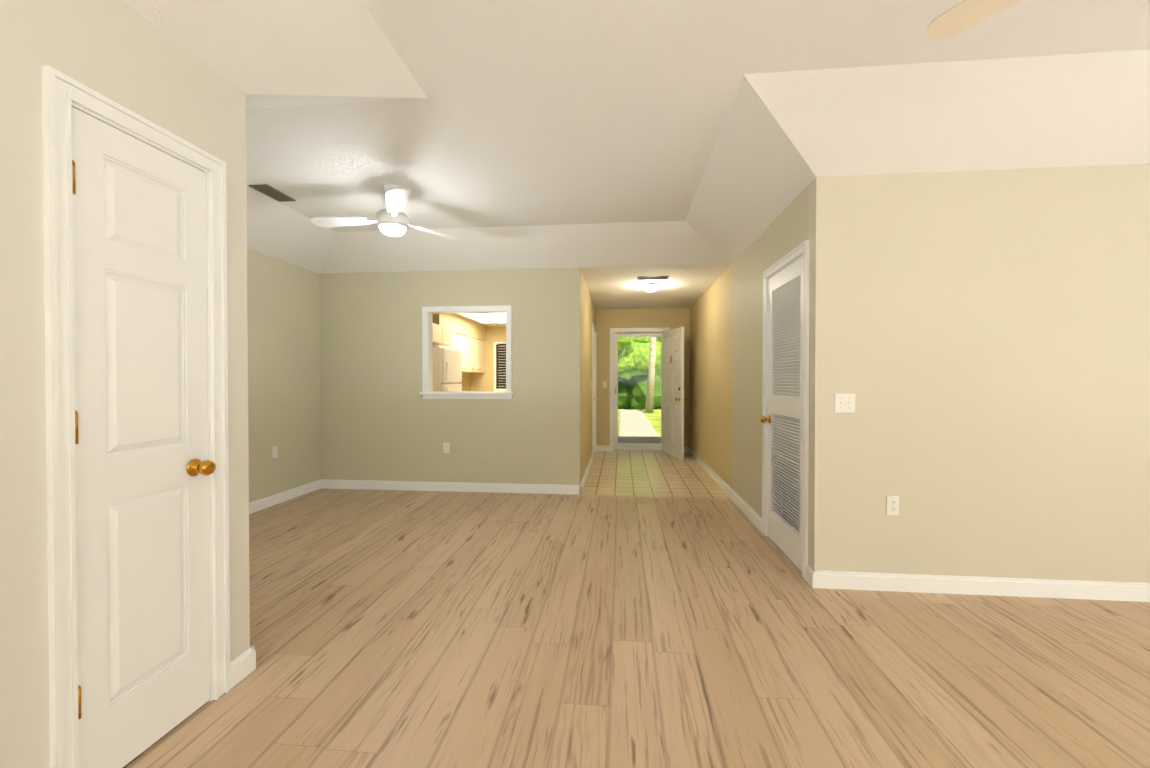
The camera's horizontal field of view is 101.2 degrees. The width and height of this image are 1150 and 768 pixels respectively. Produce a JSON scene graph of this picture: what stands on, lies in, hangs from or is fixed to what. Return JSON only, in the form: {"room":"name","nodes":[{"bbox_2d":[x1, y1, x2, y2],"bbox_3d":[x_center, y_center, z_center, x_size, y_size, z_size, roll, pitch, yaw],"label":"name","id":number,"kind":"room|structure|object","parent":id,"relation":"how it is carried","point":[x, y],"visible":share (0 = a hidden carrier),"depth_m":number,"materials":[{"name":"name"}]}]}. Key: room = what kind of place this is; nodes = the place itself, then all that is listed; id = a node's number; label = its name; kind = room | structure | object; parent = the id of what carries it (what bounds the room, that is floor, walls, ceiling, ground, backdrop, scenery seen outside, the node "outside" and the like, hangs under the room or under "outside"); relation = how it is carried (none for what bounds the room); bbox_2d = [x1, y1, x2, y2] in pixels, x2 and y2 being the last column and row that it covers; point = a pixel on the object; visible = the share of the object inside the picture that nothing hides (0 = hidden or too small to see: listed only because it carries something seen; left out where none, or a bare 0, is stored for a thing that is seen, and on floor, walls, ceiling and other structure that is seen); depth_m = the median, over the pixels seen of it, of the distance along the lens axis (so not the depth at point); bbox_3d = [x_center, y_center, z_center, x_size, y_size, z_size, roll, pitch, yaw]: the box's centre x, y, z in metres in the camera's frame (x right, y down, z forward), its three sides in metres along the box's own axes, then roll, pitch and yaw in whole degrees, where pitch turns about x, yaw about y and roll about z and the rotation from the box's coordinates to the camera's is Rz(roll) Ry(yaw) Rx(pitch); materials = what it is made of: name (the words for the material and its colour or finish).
{"room":"empty living room","nodes":[
{"label":"empty living room","id":0,"kind":"room"},
{"bbox_2d":[320,488,568,494],"bbox_3d":[-1.639,1.222,4.277,2.970,0.050,12.940,0,1,6],"label":"floor","id":1,"kind":"structure","parent":0,"point":[442,491],"depth_m":5.22,"materials":[{"name":"beige wood"}]},
{"bbox_2d":[433,347,461,391],"bbox_3d":[-2.278,0.303,7.566,0.755,1.720,0.780,0,1,6],"label":"fridge","id":2,"kind":"object","parent":1,"relation":"on","point":[447,369],"visible":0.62,"depth_m":7.21,"materials":[{"name":"white metal"}]},
{"bbox_2d":[0,0,1149,767],"bbox_3d":[1.013,-0.275,4.002,8.300,2.950,12.940,0,1,6],"label":"wall","id":3,"kind":"structure","parent":0,"point":[980,344],"depth_m":2.73,"materials":[{"name":"paint"}]},
{"bbox_2d":[42,65,229,767],"bbox_3d":[-1.474,0.178,1.592,0.140,2.096,0.582,0,1,6],"label":"trim","id":4,"kind":"structure","parent":3,"relation":"attached to","point":[63,94],"depth_m":1.34,"materials":[{"name":"white wood"}]},
{"bbox_2d":[72,107,215,767],"bbox_3d":[-1.410,0.208,1.578,0.107,2.019,0.462,0,1,6],"label":"closet door","id":5,"kind":"structure","parent":3,"relation":"in","point":[145,467],"depth_m":1.55,"materials":[{"name":"white paint"}]},
{"bbox_2d":[230,646,255,676],"bbox_3d":[-2.276,1.170,2.105,1.825,0.100,0.015,0,1,6],"label":"baseboard","id":6,"kind":"structure","parent":3,"relation":"attached to","point":[242,665],"depth_m":1.96,"materials":[{"name":"white wood"}]},
{"bbox_2d":[272,446,277,457],"bbox_3d":[-2.967,0.673,4.673,0.010,0.114,0.070,0,1,6],"label":"outlet","id":7,"kind":"object","parent":3,"relation":"attached to","point":[274,451],"visible":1,"depth_m":4.67,"materials":[{"name":"white plastic"}]},
{"bbox_2d":[249,479,321,513],"bbox_3d":[-3.051,1.153,3.787,0.015,0.100,3.210,0,1,6],"label":"baseboard","id":8,"kind":"structure","parent":3,"relation":"attached to","point":[258,505],"depth_m":4.78,"materials":[{"name":"white wood"}]},
{"bbox_2d":[433,323,444,346],"bbox_3d":[-2.418,-0.784,7.365,0.563,0.298,0.415,0,1,6],"label":"upper cabinet","id":9,"kind":"object","parent":3,"relation":"attached to","point":[438,330],"depth_m":7.42,"materials":[{"name":"beige wood"}]},
{"bbox_2d":[443,443,448,452],"bbox_3d":[-1.425,0.707,5.231,0.070,0.114,0.010,0,1,6],"label":"outlet","id":10,"kind":"object","parent":3,"relation":"attached to","point":[445,447],"visible":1,"depth_m":5.23,"materials":[{"name":"white plastic"}]},
{"bbox_2d":[445,327,452,346],"bbox_3d":[-2.378,-0.789,7.773,0.563,0.298,0.405,0,1,6],"label":"upper cabinet","id":11,"kind":"object","parent":3,"relation":"attached to","point":[448,334],"depth_m":7.86,"materials":[{"name":"beige wood"}]},
{"bbox_2d":[322,479,581,494],"bbox_3d":[-1.402,1.137,5.231,2.955,0.100,0.015,0,1,6],"label":"baseboard","id":12,"kind":"structure","parent":3,"relation":"attached to","point":[326,483],"depth_m":5.22,"materials":[{"name":"white wood"}]},
{"bbox_2d":[449,333,456,349],"bbox_3d":[-2.400,-0.588,8.679,0.342,0.718,0.450,0,1,6],"label":"upper cabinet","id":13,"kind":"object","parent":3,"relation":"attached to","point":[454,347],"depth_m":8.72,"materials":[{"name":"beige wood"}]},
{"bbox_2d":[457,334,464,370],"bbox_3d":[-2.356,-0.593,9.127,0.342,0.718,0.450,0,1,6],"label":"upper cabinet","id":14,"kind":"object","parent":3,"relation":"attached to","point":[460,338],"depth_m":9.16,"materials":[{"name":"beige wood"}]},
{"bbox_2d":[420,305,513,398],"bbox_3d":[-1.184,-0.345,5.261,1.050,1.020,0.210,0,1,6],"label":"trim","id":15,"kind":"structure","parent":3,"relation":"attached to","point":[427,392],"depth_m":5.20,"materials":[{"name":"white wood"}]},
{"bbox_2d":[462,336,472,372],"bbox_3d":[-2.312,-0.598,9.575,0.342,0.718,0.450,0,1,6],"label":"upper cabinet","id":16,"kind":"object","parent":3,"relation":"attached to","point":[468,340],"depth_m":9.58,"materials":[{"name":"beige wood"}]},
{"bbox_2d":[473,339,484,372],"bbox_3d":[-2.247,-0.605,10.244,0.342,0.718,0.895,0,1,6],"label":"upper cabinet","id":17,"kind":"object","parent":3,"relation":"attached to","point":[473,354],"depth_m":10.18,"materials":[{"name":"beige wood"}]},
{"bbox_2d":[494,342,505,391],"bbox_3d":[-1.226,-0.389,10.572,1.220,1.120,0.057,0,1,6],"label":"window shutter","id":18,"kind":"object","parent":3,"relation":"attached to","point":[499,366],"visible":0.38,"depth_m":10.62,"materials":[{"name":"white wood"}]},
{"bbox_2d":[580,453,592,490],"bbox_3d":[0.168,1.127,6.181,0.015,0.100,2.144,0,1,6],"label":"baseboard","id":19,"kind":"structure","parent":3,"relation":"attached to","point":[586,473],"depth_m":5.96,"materials":[{"name":"white wood"}]},
{"bbox_2d":[592,323,595,459],"bbox_3d":[0.246,0.114,7.658,0.160,2.096,0.832,0,1,6],"label":"door frame","id":20,"kind":"structure","parent":3,"relation":"attached to","point":[593,388],"depth_m":7.25,"materials":[{"name":"white wood"}]},
{"bbox_2d":[614,333,662,449],"bbox_3d":[1.113,0.127,8.151,0.866,2.018,0.060,0,1,6],"label":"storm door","id":21,"kind":"structure","parent":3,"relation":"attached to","point":[639,446],"depth_m":8.17,"materials":[{"name":"white"}]},
{"bbox_2d":[610,327,669,451],"bbox_3d":[1.111,0.100,8.126,1.018,2.115,0.160,0,1,6],"label":"door frame","id":22,"kind":"structure","parent":3,"relation":"attached to","point":[636,330],"depth_m":8.09,"materials":[{"name":"white paint"}]},
{"bbox_2d":[663,327,686,459],"bbox_3d":[1.600,0.141,7.598,0.305,2.026,0.859,0,1,6],"label":"open front door","id":23,"kind":"structure","parent":3,"relation":"in","point":[674,399],"depth_m":7.50,"materials":[{"name":"white paint"}]},
{"bbox_2d":[686,446,761,531],"bbox_3d":[1.723,1.130,5.899,0.015,0.100,4.214,0,1,6],"label":"baseboard","id":24,"kind":"structure","parent":3,"relation":"attached to","point":[747,510],"depth_m":4.91,"materials":[{"name":"white wood"}]},
{"bbox_2d":[760,256,802,571],"bbox_3d":[1.466,0.190,3.349,0.107,2.019,0.756,0,1,6],"label":"louvered closet door","id":25,"kind":"structure","parent":3,"relation":"in","point":[785,345],"depth_m":3.34,"materials":[{"name":"white paint"}]},
{"bbox_2d":[762,240,809,579],"bbox_3d":[1.531,0.159,3.342,0.140,2.096,0.892,0,1,6],"label":"trim","id":26,"kind":"structure","parent":3,"relation":"attached to","point":[797,253],"depth_m":2.96,"materials":[{"name":"white wood"}]},
{"bbox_2d":[835,393,854,412],"bbox_3d":[1.594,0.113,2.785,0.116,0.114,0.016,0,1,6],"label":"switch plate","id":27,"kind":"object","parent":3,"relation":"attached to","point":[844,403],"visible":1,"depth_m":2.79,"materials":[{"name":"white plastic"}]},
{"bbox_2d":[886,496,898,514],"bbox_3d":[1.863,0.713,2.768,0.070,0.114,0.010,0,1,6],"label":"outlet","id":28,"kind":"object","parent":3,"relation":"attached to","point":[892,505],"visible":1,"depth_m":2.77,"materials":[{"name":"white plastic"}]},
{"bbox_2d":[806,565,1149,601],"bbox_3d":[3.153,1.165,2.654,3.495,0.100,0.035,0,1,6],"label":"baseboard","id":29,"kind":"structure","parent":3,"relation":"attached to","point":[946,584],"depth_m":2.72,"materials":[{"name":"white wood"}]},
{"bbox_2d":[122,0,1149,325],"bbox_3d":[0.953,-1.380,3.996,8.180,0.280,12.940,0,1,6],"label":"ceiling","id":30,"kind":"structure","parent":0,"point":[510,134],"depth_m":2.49,"materials":[{"name":"white paint"}]},
{"bbox_2d":[249,184,295,201],"bbox_3d":[-2.396,-1.512,3.750,0.150,0.010,0.320,0,1,6],"label":"ceiling vent","id":31,"kind":"object","parent":30,"relation":"in","point":[272,192],"visible":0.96,"depth_m":3.73,"materials":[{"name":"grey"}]},
{"bbox_2d":[311,184,460,240],"bbox_3d":[-1.556,-1.333,3.669,1.029,0.367,1.163,0,1,6],"label":"ceiling fan","id":32,"kind":"object","parent":30,"relation":"hanging from","point":[392,219],"visible":1,"depth_m":3.60,"materials":[{"name":"white plastic"}]},
{"bbox_2d":[460,313,505,322],"bbox_3d":[-1.390,-1.274,8.899,1.300,0.033,1.800,0,1,6],"label":"panel","id":33,"kind":"object","parent":30,"relation":"attached to","point":[490,317],"visible":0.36,"depth_m":8.94,"materials":[{"name":"white"}]},
{"bbox_2d":[642,283,658,291],"bbox_3d":[0.959,-1.219,6.006,0.210,0.084,0.210,0,1,6],"label":"light","id":34,"kind":"object","parent":30,"relation":"attached to","point":[650,287],"visible":1,"depth_m":5.94,"materials":[{"name":"white glass"}]},
{"bbox_2d":[637,276,668,279],"bbox_3d":[0.917,-1.252,5.578,0.360,0.010,0.160,0,1,6],"label":"ceiling vent","id":35,"kind":"object","parent":30,"relation":"in","point":[651,277],"visible":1,"depth_m":5.54,"materials":[{"name":"brown"}]},
{"bbox_2d":[927,0,1149,39],"bbox_3d":[1.610,-1.341,1.105,1.261,0.296,1.213,0,1,6],"label":"fan","id":36,"kind":"object","parent":30,"relation":"hanging from","point":[962,16],"visible":1,"depth_m":1.64,"materials":[{"name":"beige"}]},
{"bbox_2d":[123,489,1149,767],"bbox_3d":[0.744,1.254,1.271,8.300,0.050,7.420,0,1,6],"label":"floor","id":37,"kind":"structure","parent":0,"point":[413,629],"depth_m":2.12,"materials":[{"name":"brown wood"}]},
{"bbox_2d":[569,451,798,530],"bbox_3d":[1.400,1.209,5.557,2.830,0.050,5.200,0,1,6],"label":"floor","id":38,"kind":"structure","parent":0,"point":[627,473],"depth_m":5.96,"materials":[{"name":"beige tile"}]},
{"label":"outside","id":39,"kind":"structure","parent":0,"visible":0},
{"bbox_2d":[618,409,660,436],"bbox_3d":[3.961,0.981,38.906,80.000,0.100,61.680,0,1,6],"label":"lawn","id":40,"kind":"structure","parent":39,"point":[654,416],"depth_m":16.06,"materials":[{"name":"green plant"}]},
{"bbox_2d":[618,337,634,362],"bbox_3d":[2.366,-2.451,33.884,4.533,6.970,5.764,0,1,6],"label":"tree","id":41,"kind":"object","parent":40,"relation":"on","point":[630,344],"depth_m":33.92,"materials":[{"name":"green plant"}]},
{"bbox_2d":[618,375,660,409],"bbox_3d":[1.519,0.587,17.435,16.429,2.183,11.488,0,1,6],"label":"hedge","id":42,"kind":"object","parent":40,"relation":"on","point":[638,397],"depth_m":20.77,"materials":[{"name":"green plant"}]},
{"bbox_2d":[618,410,660,442],"bbox_3d":[2.721,1.175,13.908,3.590,0.120,11.680,0,1,6],"label":"walkway","id":43,"kind":"structure","parent":40,"relation":"on","point":[636,433],"depth_m":12.09,"materials":[{"name":"concrete"}]},
{"bbox_2d":[618,337,660,379],"bbox_3d":[5.652,-2.781,46.480,50.106,10.065,7.601,0,1,6],"label":"treeline","id":44,"kind":"object","parent":40,"relation":"on","point":[639,354],"depth_m":44.13,"materials":[{"name":"green plant"}]},
{"bbox_2d":[645,337,656,412],"bbox_3d":[3.207,-2.645,18.628,3.933,7.698,3.600,0,1,6],"label":"oak tree","id":45,"kind":"object","parent":40,"relation":"on","point":[651,373],"depth_m":18.60,"materials":[{"name":"brown plant"}]}
]}

